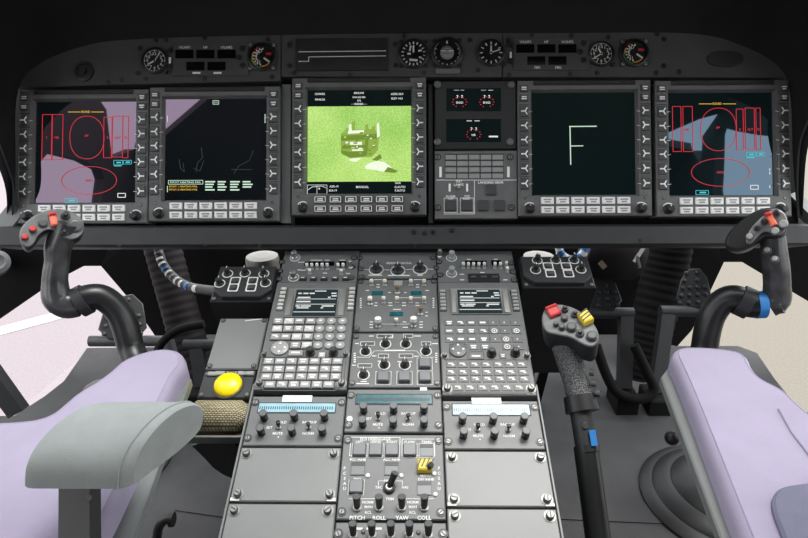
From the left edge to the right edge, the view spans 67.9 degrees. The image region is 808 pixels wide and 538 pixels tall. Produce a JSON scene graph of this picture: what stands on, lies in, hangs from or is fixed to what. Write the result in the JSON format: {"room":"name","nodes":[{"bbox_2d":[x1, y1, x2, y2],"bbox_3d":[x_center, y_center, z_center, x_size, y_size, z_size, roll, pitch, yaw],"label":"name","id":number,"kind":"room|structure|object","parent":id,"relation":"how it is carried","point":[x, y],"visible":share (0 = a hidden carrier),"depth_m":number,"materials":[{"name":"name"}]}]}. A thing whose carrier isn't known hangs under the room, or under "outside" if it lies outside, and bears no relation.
{"room":"control cabin","nodes":[
{"label":"control cabin","id":0,"kind":"room"},
{"bbox_2d":[0,334,807,537],"bbox_3d":[0.001,0.821,0.343,2.450,0.040,3.220,0,22,1],"label":"floor","id":1,"kind":"structure","parent":0,"point":[625,442],"depth_m":1.33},
{"bbox_2d":[0,350,202,537],"bbox_3d":[-0.541,0.361,0.766,0.641,0.505,0.471,0,22,1],"label":"seat","id":2,"kind":"object","parent":1,"relation":"on","point":[92,467],"visible":1,"depth_m":0.63,"materials":[{"name":"purple fabric"}]},
{"bbox_2d":[87,294,193,386],"bbox_3d":[-0.636,0.206,1.476,0.250,0.261,0.112,7,23,17],"label":"rudder pedal","id":3,"kind":"object","parent":1,"relation":"on","point":[106,339],"visible":0.32,"depth_m":1.45,"materials":[{"name":"black metal"}]},
{"bbox_2d":[152,512,176,537],"bbox_3d":[-0.424,0.467,1.056,0.051,0.098,0.029,0,22,1],"label":"rod","id":4,"kind":"object","parent":1,"relation":"on","point":[170,519],"visible":1,"depth_m":1.04,"materials":[{"name":"black metal"}]},
{"bbox_2d":[161,457,171,472],"bbox_3d":[-0.638,0.360,1.277,0.260,0.125,0.260,0,22,1],"label":"boot","id":5,"kind":"object","parent":1,"relation":"on","point":[169,459],"visible":0.02,"depth_m":1.29,"materials":[{"name":"black rubber"}]},
{"bbox_2d":[19,209,146,389],"bbox_3d":[-0.568,0.125,1.044,0.366,0.506,0.124,20,30,41],"label":"stick","id":6,"kind":"object","parent":5,"relation":"on","point":[62,228],"visible":0.89,"depth_m":0.92,"materials":[{"name":"metal"}]},
{"bbox_2d":[61,211,69,218],"bbox_3d":[-0.510,-0.081,0.903,0.013,0.013,0.013,0,22,1],"label":"switch","id":7,"kind":"object","parent":6,"relation":"attached to","point":[64,214],"depth_m":0.90,"materials":[{"name":"black plastic"}]},
{"bbox_2d":[143,249,210,369],"bbox_3d":[-0.602,0.135,1.627,0.102,0.477,0.292,-15,26,-32],"label":"air hose","id":8,"kind":"object","parent":1,"relation":"on","point":[178,306],"visible":0.41,"depth_m":1.59,"materials":[{"name":"black rubber"}]},
{"bbox_2d":[153,320,214,402],"bbox_3d":[-0.519,0.247,1.413,0.175,0.231,0.122,0,22,1],"label":"rudder pedal","id":9,"kind":"object","parent":1,"relation":"on","point":[197,348],"visible":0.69,"depth_m":1.39,"materials":[{"name":"metal"}]},
{"bbox_2d":[175,492,226,517],"bbox_3d":[-0.390,0.464,1.180,0.106,0.003,0.050,4,22,10],"label":"trim","id":10,"kind":"structure","parent":1,"relation":"on","point":[195,503],"depth_m":1.18,"materials":[{"name":"grey metal"}]},
{"bbox_2d":[218,258,563,537],"bbox_3d":[-0.014,0.252,1.016,0.452,0.384,0.640,0,22,1],"label":"console","id":11,"kind":"object","parent":1,"relation":"on","point":[252,395],"visible":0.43,"depth_m":0.88},
{"bbox_2d":[187,400,247,478],"bbox_3d":[-0.288,0.281,0.982,0.094,0.182,0.108,0,22,1],"label":"tray","id":12,"kind":"object","parent":11,"relation":"attached to","point":[217,440],"visible":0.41,"depth_m":0.92,"materials":[{"name":"fabric"}]},
{"bbox_2d":[187,429,242,443],"bbox_3d":[-0.289,0.244,0.943,0.093,0.036,0.065,0,22,1],"label":"bar","id":13,"kind":"object","parent":12,"relation":"on","point":[203,436],"depth_m":0.92,"materials":[{"name":"grey metal"}]},
{"bbox_2d":[197,371,256,402],"bbox_3d":[-0.285,0.189,0.969,0.085,0.036,0.055,0,22,1],"label":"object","id":14,"kind":"object","parent":12,"relation":"on","point":[216,385],"visible":1,"depth_m":0.96,"materials":[{"name":"metal"}]},
{"bbox_2d":[206,318,268,371],"bbox_3d":[-0.284,0.130,1.030,0.085,0.054,0.105,0,22,1],"label":"cover plate","id":15,"kind":"object","parent":11,"relation":"attached to","point":[238,344],"visible":1,"depth_m":1.02,"materials":[{"name":"grey metal"}]},
{"bbox_2d":[210,265,280,321],"bbox_3d":[-0.295,0.042,1.135,0.114,0.103,0.100,0,22,1],"label":"control box","id":16,"kind":"object","parent":11,"relation":"on","point":[244,292],"visible":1,"depth_m":1.10,"materials":[{"name":"black plastic"}]},
{"bbox_2d":[245,251,279,268],"bbox_3d":[-0.315,0.154,1.414,0.091,0.399,0.089,0,22,1],"label":"can","id":17,"kind":"object","parent":16,"relation":"on","point":[258,258],"visible":0.18,"depth_m":1.32,"materials":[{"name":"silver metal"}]},
{"bbox_2d":[222,504,336,537],"bbox_3d":[-0.166,0.352,0.793,0.147,0.050,0.082,0,22,1],"label":"blank cover plate","id":18,"kind":"object","parent":11,"relation":"on","point":[242,520],"visible":1,"depth_m":0.80,"materials":[{"name":"silver metal"}]},
{"bbox_2d":[230,448,341,505],"bbox_3d":[-0.166,0.292,0.854,0.147,0.049,0.080,0,22,1],"label":"blank cover plate","id":19,"kind":"object","parent":11,"relation":"on","point":[263,475],"visible":1,"depth_m":0.85,"materials":[{"name":"silver metal"}]},
{"bbox_2d":[242,395,346,449],"bbox_3d":[-0.165,0.233,0.917,0.147,0.047,0.083,0,22,1],"label":"control panel","id":20,"kind":"object","parent":11,"relation":"on","point":[287,421],"visible":1,"depth_m":0.91,"materials":[{"name":"grey metal"}]},
{"bbox_2d":[276,420,281,429],"bbox_3d":[-0.189,0.234,0.902,0.009,0.014,0.009,0,22,1],"label":"toggle switch","id":21,"kind":"object","parent":20,"relation":"attached to","point":[278,422],"depth_m":0.90,"materials":[{"name":"black metal"}]},
{"bbox_2d":[306,421,311,429],"bbox_3d":[-0.143,0.234,0.899,0.009,0.012,0.008,0,45,1],"label":"toggle switch","id":22,"kind":"object","parent":20,"relation":"attached to","point":[308,423],"depth_m":0.90,"materials":[{"name":"silver metal"}]},
{"bbox_2d":[254,283,356,395],"bbox_3d":[-0.163,0.114,1.033,0.148,0.107,0.228,0,22,1],"label":"display unit","id":23,"kind":"object","parent":11,"relation":"on","point":[307,347],"visible":1,"depth_m":1.01,"materials":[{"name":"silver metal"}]},
{"bbox_2d":[276,250,359,283],"bbox_3d":[-0.165,-0.005,1.153,0.155,0.054,0.084,0,22,1],"label":"control unit","id":24,"kind":"object","parent":11,"relation":"on","point":[298,266],"visible":1,"depth_m":1.14,"materials":[{"name":"black metal"}]},
{"bbox_2d":[348,259,352,268],"bbox_3d":[-0.102,-0.009,1.141,0.011,0.017,0.011,0,45,1],"label":"toggle switch","id":25,"kind":"object","parent":24,"relation":"attached to","point":[350,262],"depth_m":1.14,"materials":[{"name":"silver metal"}]},
{"bbox_2d":[333,520,447,537],"bbox_3d":[-0.018,0.351,0.786,0.151,0.045,0.047,0,22,1],"label":"switch panel","id":26,"kind":"object","parent":11,"relation":"on","point":[352,529],"visible":1,"depth_m":0.79,"materials":[{"name":"silver metal"}]},
{"bbox_2d":[336,435,445,522],"bbox_3d":[-0.017,0.296,0.852,0.148,0.060,0.122,0,22,1],"label":"control panel","id":27,"kind":"object","parent":11,"relation":"on","point":[384,478],"visible":1,"depth_m":0.84,"materials":[{"name":"grey metal"}]},
{"bbox_2d":[344,387,442,434],"bbox_3d":[-0.016,0.220,0.926,0.148,0.043,0.076,0,22,1],"label":"control panel","id":28,"kind":"object","parent":11,"relation":"on","point":[368,412],"visible":1,"depth_m":0.92,"materials":[{"name":"black metal"}]},
{"bbox_2d":[375,412,380,420],"bbox_3d":[-0.039,0.223,0.910,0.009,0.014,0.009,0,22,1],"label":"toggle switch","id":29,"kind":"object","parent":28,"relation":"attached to","point":[377,414],"depth_m":0.91,"materials":[{"name":"black metal"}]},
{"bbox_2d":[405,413,410,420],"bbox_3d":[0.006,0.223,0.908,0.009,0.012,0.008,0,45,1],"label":"toggle switch","id":30,"kind":"object","parent":28,"relation":"attached to","point":[407,415],"depth_m":0.91,"materials":[{"name":"silver metal"}]},
{"bbox_2d":[348,334,440,389],"bbox_3d":[-0.015,0.150,0.995,0.148,0.060,0.106,0,22,1],"label":"panel","id":31,"kind":"object","parent":11,"relation":"on","point":[378,361],"visible":1,"depth_m":0.98,"materials":[{"name":"black metal"}]},
{"bbox_2d":[353,279,438,333],"bbox_3d":[-0.013,0.065,1.081,0.148,0.066,0.120,0,22,1],"label":"switch panel","id":32,"kind":"object","parent":11,"relation":"on","point":[384,306],"visible":1,"depth_m":1.07,"materials":[{"name":"grey metal"}]},
{"bbox_2d":[367,296,372,305],"bbox_3d":[-0.061,0.056,1.075,0.011,0.015,0.012,0,45,1],"label":"toggle switch","id":33,"kind":"object","parent":32,"relation":"attached to","point":[369,298],"depth_m":1.08,"materials":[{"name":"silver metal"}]},
{"bbox_2d":[374,316,380,327],"bbox_3d":[-0.045,0.091,1.037,0.012,0.018,0.014,0,45,1],"label":"toggle switch","id":34,"kind":"object","parent":32,"relation":"attached to","point":[377,319],"depth_m":1.04,"materials":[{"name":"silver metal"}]},
{"bbox_2d":[381,296,385,303],"bbox_3d":[-0.037,0.056,1.079,0.009,0.014,0.009,0,22,1],"label":"toggle switch","id":35,"kind":"object","parent":32,"relation":"attached to","point":[383,298],"depth_m":1.08,"materials":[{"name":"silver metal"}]},
{"bbox_2d":[394,318,398,325],"bbox_3d":[-0.013,0.092,1.042,0.009,0.014,0.009,0,22,1],"label":"toggle switch","id":36,"kind":"object","parent":32,"relation":"attached to","point":[396,320],"depth_m":1.04,"materials":[{"name":"silver metal"}]},
{"bbox_2d":[394,285,399,294],"bbox_3d":[-0.012,0.037,1.094,0.011,0.015,0.012,0,45,1],"label":"toggle switch","id":37,"kind":"object","parent":32,"relation":"attached to","point":[396,287],"depth_m":1.09,"materials":[{"name":"brown metal"}]},
{"bbox_2d":[395,296,399,303],"bbox_3d":[-0.013,0.056,1.079,0.009,0.014,0.009,0,22,1],"label":"toggle switch","id":38,"kind":"object","parent":32,"relation":"attached to","point":[397,298],"depth_m":1.08,"materials":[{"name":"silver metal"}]},
{"bbox_2d":[408,296,412,303],"bbox_3d":[0.012,0.056,1.078,0.009,0.014,0.009,0,22,1],"label":"toggle switch","id":39,"kind":"object","parent":32,"relation":"attached to","point":[410,298],"depth_m":1.08,"materials":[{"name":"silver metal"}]},
{"bbox_2d":[410,316,416,327],"bbox_3d":[0.017,0.091,1.037,0.012,0.018,0.014,0,45,1],"label":"toggle switch","id":40,"kind":"object","parent":32,"relation":"attached to","point":[413,319],"depth_m":1.04,"materials":[{"name":"silver metal"}]},
{"bbox_2d":[417,306,423,315],"bbox_3d":[0.029,0.073,1.057,0.011,0.015,0.012,0,45,1],"label":"toggle switch","id":41,"kind":"object","parent":32,"relation":"attached to","point":[420,309],"depth_m":1.06,"materials":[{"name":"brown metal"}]},
{"bbox_2d":[422,296,425,303],"bbox_3d":[0.036,0.056,1.078,0.009,0.014,0.009,0,22,1],"label":"toggle switch","id":42,"kind":"object","parent":32,"relation":"attached to","point":[423,297],"depth_m":1.08,"materials":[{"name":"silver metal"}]},
{"bbox_2d":[357,252,438,279],"bbox_3d":[-0.012,-0.003,1.153,0.158,0.039,0.074,0,22,1],"label":"panel","id":43,"kind":"object","parent":11,"relation":"on","point":[372,265],"visible":1,"depth_m":1.15,"materials":[{"name":"black metal"}]},
{"bbox_2d":[0,32,807,249],"bbox_3d":[-0.039,-0.256,1.202,1.685,0.423,0.257,0,22,1],"label":"panel","id":44,"kind":"object","parent":11,"relation":"on","point":[108,65],"visible":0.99,"depth_m":1.19,"materials":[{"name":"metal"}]},
{"bbox_2d":[0,205,21,249],"bbox_3d":[-0.806,-0.067,1.190,0.120,0.118,0.038,-17,27,-35],"label":"trim","id":45,"kind":"structure","parent":44,"relation":"attached to","point":[6,219],"depth_m":1.19,"materials":[{"name":"grey plastic"}]},
{"bbox_2d":[18,89,155,225],"bbox_3d":[-0.638,-0.221,1.206,0.260,0.261,0.157,0,22,1],"label":"display","id":46,"kind":"object","parent":44,"relation":"attached to","point":[84,153],"visible":0.98,"depth_m":1.20,"materials":[{"name":"metal"}]},
{"bbox_2d":[141,47,167,73],"bbox_3d":[-0.500,-0.417,1.202,0.055,0.051,0.026,1,22,3],"label":"clock","id":47,"kind":"object","parent":44,"relation":"attached to","point":[154,60],"visible":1,"depth_m":1.20,"materials":[{"name":"black plastic"}]},
{"bbox_2d":[153,249,213,295],"bbox_3d":[-0.458,0.011,1.261,0.287,0.079,0.028,20,30,41],"label":"cable bundle","id":48,"kind":"object","parent":44,"relation":"hanging from","point":[162,263],"visible":0.9,"depth_m":1.29,"materials":[{"name":"plastic"}]},
{"bbox_2d":[167,44,248,75],"bbox_3d":[-0.392,-0.418,1.202,0.163,0.059,0.028,0,22,1],"label":"panel","id":49,"kind":"object","parent":44,"relation":"attached to","point":[225,59],"visible":1,"depth_m":1.20,"materials":[{"name":"black"}]},
{"bbox_2d":[148,86,281,223],"bbox_3d":[-0.376,-0.225,1.202,0.260,0.261,0.157,0,22,1],"label":"display","id":50,"kind":"object","parent":44,"relation":"attached to","point":[215,153],"visible":1,"depth_m":1.20,"materials":[{"name":"metal"}]},
{"bbox_2d":[247,42,276,70],"bbox_3d":[-0.284,-0.424,1.199,0.058,0.055,0.028,0,22,1],"label":"gauge","id":51,"kind":"object","parent":44,"relation":"attached to","point":[261,56],"visible":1,"depth_m":1.20,"materials":[{"name":"black plastic"}]},
{"bbox_2d":[296,37,387,70],"bbox_3d":[-0.124,-0.428,1.197,0.184,0.062,0.029,0,22,1],"label":"card holder","id":52,"kind":"object","parent":44,"relation":"attached to","point":[354,53],"visible":1,"depth_m":1.20,"materials":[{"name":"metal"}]},
{"bbox_2d":[292,77,425,217],"bbox_3d":[-0.089,-0.239,1.197,0.265,0.266,0.159,0,22,1],"label":"display","id":53,"kind":"object","parent":44,"relation":"attached to","point":[359,144],"visible":1,"depth_m":1.19,"materials":[{"name":"metal"}]},
{"bbox_2d":[0,0,807,216],"bbox_3d":[0.003,-0.367,1.065,1.625,0.590,0.343,0,22,1],"label":"hood","id":54,"kind":"object","parent":44,"relation":"on","point":[32,32],"visible":1,"depth_m":1.17,"materials":[{"name":"black plastic"}]},
{"bbox_2d":[398,38,428,68],"bbox_3d":[0.019,-0.429,1.194,0.060,0.057,0.029,1,22,4],"label":"indicator","id":55,"kind":"object","parent":44,"relation":"attached to","point":[413,53],"visible":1,"depth_m":1.19,"materials":[{"name":"black plastic"}]},
{"bbox_2d":[434,81,516,151],"bbox_3d":[0.141,-0.304,1.205,0.163,0.141,0.088,0,22,1],"label":"display","id":56,"kind":"object","parent":44,"relation":"attached to","point":[468,115],"visible":0.99,"depth_m":1.19,"materials":[{"name":"black plastic"}]},
{"bbox_2d":[434,151,517,220],"bbox_3d":[0.142,-0.166,1.201,0.164,0.138,0.087,0,22,1],"label":"panel","id":57,"kind":"object","parent":44,"relation":"on","point":[468,185],"visible":1,"depth_m":1.18,"materials":[{"name":"grey"}]},
{"bbox_2d":[477,38,504,66],"bbox_3d":[0.173,-0.430,1.191,0.056,0.052,0.027,1,22,3],"label":"clock","id":58,"kind":"object","parent":44,"relation":"attached to","point":[490,52],"visible":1,"depth_m":1.19,"materials":[{"name":"black plastic"}]},
{"bbox_2d":[508,39,588,70],"bbox_3d":[0.287,-0.425,1.190,0.160,0.058,0.028,0,22,1],"label":"panel","id":59,"kind":"object","parent":44,"relation":"attached to","point":[528,54],"visible":1,"depth_m":1.19,"materials":[{"name":"black plastic"}]},
{"bbox_2d":[516,80,651,218],"bbox_3d":[0.354,-0.234,1.190,0.260,0.261,0.157,0,22,1],"label":"display","id":60,"kind":"object","parent":44,"relation":"on","point":[583,150],"visible":1,"depth_m":1.18,"materials":[{"name":"metal"}]},
{"bbox_2d":[588,40,614,66],"bbox_3d":[0.391,-0.426,1.187,0.054,0.050,0.026,1,22,3],"label":"clock","id":61,"kind":"object","parent":44,"relation":"attached to","point":[601,53],"visible":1,"depth_m":1.19,"materials":[{"name":"black plastic"}]},
{"bbox_2d":[619,38,648,66],"bbox_3d":[0.456,-0.428,1.186,0.057,0.054,0.028,0,22,1],"label":"gauge","id":62,"kind":"object","parent":44,"relation":"attached to","point":[634,52],"visible":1,"depth_m":1.19,"materials":[{"name":"black plastic"}]},
{"bbox_2d":[633,248,644,267],"bbox_3d":[0.529,-0.026,1.335,0.033,0.044,0.024,-12,25,-27],"label":"clip","id":63,"kind":"object","parent":44,"relation":"hanging from","point":[636,259],"visible":0.84,"depth_m":1.34,"materials":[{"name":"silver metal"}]},
{"bbox_2d":[649,80,790,218],"bbox_3d":[0.623,-0.233,1.185,0.260,0.261,0.157,0,22,1],"label":"display","id":64,"kind":"object","parent":44,"relation":"attached to","point":[720,149],"visible":0.98,"depth_m":1.18,"materials":[{"name":"metal"}]},
{"bbox_2d":[791,192,807,223],"bbox_3d":[0.820,-0.098,1.200,0.029,0.099,0.140,-9,23,-20],"label":"trim","id":65,"kind":"structure","parent":44,"relation":"attached to","point":[804,218],"depth_m":1.21,"materials":[{"name":"white plastic"}]},
{"bbox_2d":[436,248,516,282],"bbox_3d":[0.137,-0.006,1.146,0.151,0.055,0.084,0,22,1],"label":"control unit","id":66,"kind":"object","parent":11,"relation":"on","point":[466,266],"visible":1,"depth_m":1.14,"materials":[{"name":"black metal"}]},
{"bbox_2d":[437,248,442,257],"bbox_3d":[0.069,-0.031,1.159,0.011,0.017,0.011,0,45,1],"label":"toggle switch","id":67,"kind":"object","parent":66,"relation":"attached to","point":[439,254],"depth_m":1.16,"materials":[{"name":"silver metal"}]},
{"bbox_2d":[438,283,536,401],"bbox_3d":[0.135,0.117,1.026,0.148,0.110,0.232,0,22,1],"label":"display unit","id":68,"kind":"object","parent":11,"relation":"on","point":[484,348],"visible":1,"depth_m":1.00,"materials":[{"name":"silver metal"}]},
{"bbox_2d":[442,397,544,452],"bbox_3d":[0.133,0.236,0.907,0.147,0.047,0.080,0,22,1],"label":"control panel","id":69,"kind":"object","parent":11,"relation":"on","point":[481,424],"visible":1,"depth_m":0.90,"materials":[{"name":"grey metal"}]},
{"bbox_2d":[475,423,480,431],"bbox_3d":[0.110,0.236,0.894,0.009,0.014,0.009,0,22,1],"label":"toggle switch","id":70,"kind":"object","parent":69,"relation":"attached to","point":[477,425],"depth_m":0.89,"materials":[{"name":"black metal"}]},
{"bbox_2d":[505,424,510,431],"bbox_3d":[0.156,0.236,0.892,0.009,0.012,0.008,0,45,1],"label":"toggle switch","id":71,"kind":"object","parent":69,"relation":"attached to","point":[507,426],"depth_m":0.89,"materials":[{"name":"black metal"}]},
{"bbox_2d":[444,451,554,509],"bbox_3d":[0.132,0.295,0.845,0.147,0.049,0.081,0,22,1],"label":"blank cover plate","id":72,"kind":"object","parent":11,"relation":"on","point":[473,480],"visible":1,"depth_m":0.84,"materials":[{"name":"silver metal"}]},
{"bbox_2d":[447,509,560,537],"bbox_3d":[0.131,0.355,0.785,0.147,0.050,0.080,0,22,1],"label":"blank cover plate","id":73,"kind":"object","parent":11,"relation":"on","point":[461,523],"visible":1,"depth_m":0.80,"materials":[{"name":"silver metal"}]},
{"bbox_2d":[523,251,553,374],"bbox_3d":[0.304,0.152,1.413,0.089,0.395,0.086,0,22,1],"label":"can","id":74,"kind":"object","parent":1,"relation":"on","point":[530,253],"visible":0.09,"depth_m":1.35,"materials":[{"name":"silver metal"}]},
{"bbox_2d":[515,252,595,402],"bbox_3d":[0.289,0.176,1.310,0.134,0.518,0.278,0,22,1],"label":"control box","id":75,"kind":"object","parent":1,"relation":"on","point":[542,282],"visible":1,"depth_m":1.13,"materials":[{"name":"black plastic"}]},
{"bbox_2d":[542,303,610,537],"bbox_3d":[0.292,0.343,0.877,0.087,0.471,0.453,-4,22,-8],"label":"lever","id":76,"kind":"object","parent":1,"relation":"on","point":[572,336],"visible":1,"depth_m":0.93,"materials":[{"name":"metal"}]},
{"bbox_2d":[561,305,568,312],"bbox_3d":[0.259,0.063,0.963,0.012,0.012,0.012,0,22,1],"label":"switch","id":77,"kind":"object","parent":76,"relation":"attached to","point":[564,309],"depth_m":0.96,"materials":[{"name":"black plastic"}]},
{"bbox_2d":[571,310,578,317],"bbox_3d":[0.272,0.070,0.953,0.012,0.013,0.012,0,22,1],"label":"switch","id":78,"kind":"object","parent":76,"relation":"attached to","point":[574,313],"depth_m":0.95,"materials":[{"name":"black plastic"}]},
{"bbox_2d":[576,329,583,336],"bbox_3d":[0.273,0.098,0.929,0.013,0.013,0.013,0,22,1],"label":"switch","id":79,"kind":"object","parent":76,"relation":"attached to","point":[579,332],"depth_m":0.93,"materials":[{"name":"black plastic"}]},
{"bbox_2d":[589,368,595,375],"bbox_3d":[0.296,0.162,0.943,0.009,0.013,0.012,13,25,29],"label":"switch","id":80,"kind":"object","parent":76,"relation":"attached to","point":[592,371],"depth_m":0.94,"materials":[{"name":"grey"}]},
{"bbox_2d":[591,379,597,386],"bbox_3d":[0.299,0.179,0.943,0.009,0.013,0.012,13,25,29],"label":"switch","id":81,"kind":"object","parent":76,"relation":"attached to","point":[594,382],"depth_m":0.94,"materials":[{"name":"grey"}]},
{"bbox_2d":[595,389,601,396],"bbox_3d":[0.305,0.195,0.943,0.009,0.013,0.012,13,25,29],"label":"switch","id":82,"kind":"object","parent":76,"relation":"attached to","point":[598,393],"depth_m":0.94,"materials":[{"name":"grey"}]},
{"bbox_2d":[557,500,661,523],"bbox_3d":[0.392,0.467,1.155,0.226,0.003,0.050,1,22,4],"label":"trim","id":83,"kind":"structure","parent":1,"relation":"on","point":[624,512],"depth_m":1.15,"materials":[{"name":"grey metal"}]},
{"bbox_2d":[589,279,658,414],"bbox_3d":[0.506,0.187,1.448,0.137,0.301,0.206,-9,23,-20],"label":"rudder pedal","id":84,"kind":"object","parent":1,"relation":"on","point":[621,395],"visible":0.81,"depth_m":1.45,"materials":[{"name":"metal"}]},
{"bbox_2d":[577,248,648,280],"bbox_3d":[0.494,-0.033,1.427,0.157,0.133,0.156,0,22,1],"label":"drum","id":85,"kind":"object","parent":84,"relation":"on","point":[604,263],"visible":0.44,"depth_m":1.39,"materials":[{"name":"black"}]},
{"bbox_2d":[632,248,692,382],"bbox_3d":[0.670,0.139,1.619,0.122,0.482,0.285,13,26,30],"label":"air hose","id":86,"kind":"object","parent":1,"relation":"on","point":[659,282],"visible":0.33,"depth_m":1.58,"materials":[{"name":"black rubber"}]},
{"bbox_2d":[638,268,710,415],"bbox_3d":[0.655,0.173,1.459,0.219,0.316,0.102,-20,29,-40],"label":"rudder pedal","id":87,"kind":"object","parent":1,"relation":"on","point":[694,289],"visible":0.91,"depth_m":1.45,"materials":[{"name":"metal"}]},
{"bbox_2d":[639,445,714,537],"bbox_3d":[0.634,0.397,1.159,0.324,0.125,0.324,0,22,1],"label":"boot","id":88,"kind":"object","parent":1,"relation":"on","point":[667,486],"visible":0.2,"depth_m":1.16,"materials":[{"name":"black rubber"}]},
{"bbox_2d":[690,208,791,348],"bbox_3d":[0.568,0.134,0.992,0.226,0.502,0.095,-10,24,-22],"label":"stick","id":89,"kind":"object","parent":88,"relation":"on","point":[766,227],"visible":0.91,"depth_m":0.91,"materials":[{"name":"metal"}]},
{"bbox_2d":[753,225,760,230],"bbox_3d":[0.517,-0.059,0.880,0.009,0.010,0.012,14,26,32],"label":"switch","id":90,"kind":"object","parent":89,"relation":"attached to","point":[755,227],"depth_m":0.88,"materials":[{"name":"black plastic"}]},
{"bbox_2d":[760,219,767,224],"bbox_3d":[0.526,-0.069,0.876,0.009,0.010,0.012,14,26,32],"label":"switch","id":91,"kind":"object","parent":89,"relation":"attached to","point":[762,221],"depth_m":0.88,"materials":[{"name":"black plastic"}]},
{"bbox_2d":[762,246,771,254],"bbox_3d":[0.540,-0.027,0.892,0.012,0.012,0.012,0,22,1],"label":"switch","id":92,"kind":"object","parent":89,"relation":"attached to","point":[766,250],"depth_m":0.89,"materials":[{"name":"grey plastic"}]},
{"bbox_2d":[770,255,778,263],"bbox_3d":[0.546,-0.014,0.884,0.012,0.012,0.012,0,22,1],"label":"switch","id":93,"kind":"object","parent":89,"relation":"attached to","point":[774,259],"depth_m":0.88,"materials":[{"name":"grey plastic"}]},
{"bbox_2d":[773,209,779,215],"bbox_3d":[0.540,-0.081,0.870,0.009,0.010,0.012,14,26,32],"label":"switch","id":94,"kind":"object","parent":89,"relation":"attached to","point":[776,212],"depth_m":0.87,"materials":[{"name":"black plastic"}]},
{"bbox_2d":[659,348,807,537],"bbox_3d":[0.602,0.397,0.766,0.523,0.422,0.478,0,22,1],"label":"seat","id":95,"kind":"object","parent":1,"relation":"on","point":[743,440],"visible":1,"depth_m":0.74,"materials":[{"name":"purple fabric"}]},
{"bbox_2d":[101,248,723,345],"bbox_3d":[0.018,0.144,1.859,1.830,0.545,0.060,0,22,1],"label":"wall","id":96,"kind":"structure","parent":0,"point":[128,268],"depth_m":1.78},
{"bbox_2d":[0,364,29,417],"bbox_3d":[-0.890,0.248,1.315,0.116,0.161,0.043,7,23,17],"label":"trim","id":97,"kind":"structure","parent":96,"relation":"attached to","point":[12,402],"depth_m":1.31,"materials":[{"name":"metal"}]},
{"bbox_2d":[706,217,807,300],"bbox_3d":[0.933,0.016,1.469,0.422,0.291,0.100,0,22,1],"label":"trim","id":98,"kind":"structure","parent":96,"relation":"attached to","point":[798,256],"depth_m":1.40,"materials":[{"name":"black plastic"}]},
{"bbox_3d":[-0.968,0.247,1.867,0.093,0.692,1.176,0,22,1],"label":"window","id":99,"kind":"structure","parent":96,"relation":"in","visible":0},
{"bbox_2d":[0,248,120,318],"bbox_3d":[-0.950,0.057,1.516,0.534,0.351,0.100,0,22,1],"label":"window","id":100,"kind":"structure","parent":99,"relation":"attached to","point":[22,281],"depth_m":1.44,"materials":[{"name":"glass"}]},
{"bbox_2d":[0,251,10,274],"bbox_3d":[-0.945,-0.013,1.393,0.054,0.075,0.080,-16,27,-34],"label":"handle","id":101,"kind":"object","parent":100,"relation":"attached to","point":[5,261],"visible":1,"depth_m":1.37,"materials":[{"name":"grey metal"}]},
{"bbox_2d":[555,248,588,256],"bbox_3d":[0.381,-0.035,1.361,0.078,0.040,0.028,0,22,1],"label":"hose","id":102,"kind":"object","parent":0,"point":[583,252],"visible":0.48,"depth_m":1.35,"materials":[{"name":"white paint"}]},
{"label":"outside","id":103,"kind":"structure","parent":0,"visible":0},
{"bbox_2d":[431,37,462,73],"bbox_3d":[0.086,-0.425,1.194,0.062,0.069,0.031,0,22,1],"label":"attitude indicator","id":104,"kind":"structure","parent":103,"point":[447,52],"depth_m":1.19,"materials":[{"name":"black plastic"}]},
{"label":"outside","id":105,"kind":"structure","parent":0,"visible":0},
{"bbox_2d":[0,150,807,415],"bbox_3d":[0.588,-13.022,37.876,120.000,0.200,160.000,0,22,1],"label":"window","id":106,"kind":"structure","parent":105,"point":[37,359],"depth_m":4.20,"materials":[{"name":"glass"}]},
{"bbox_2d":[0,314,61,334],"bbox_3d":[-2.735,0.388,4.472,1.183,0.008,0.130,-18,28,-37],"label":"line marking","id":107,"kind":"object","parent":106,"relation":"on","point":[24,324],"depth_m":4.43,"materials":[{"name":"white paint"}]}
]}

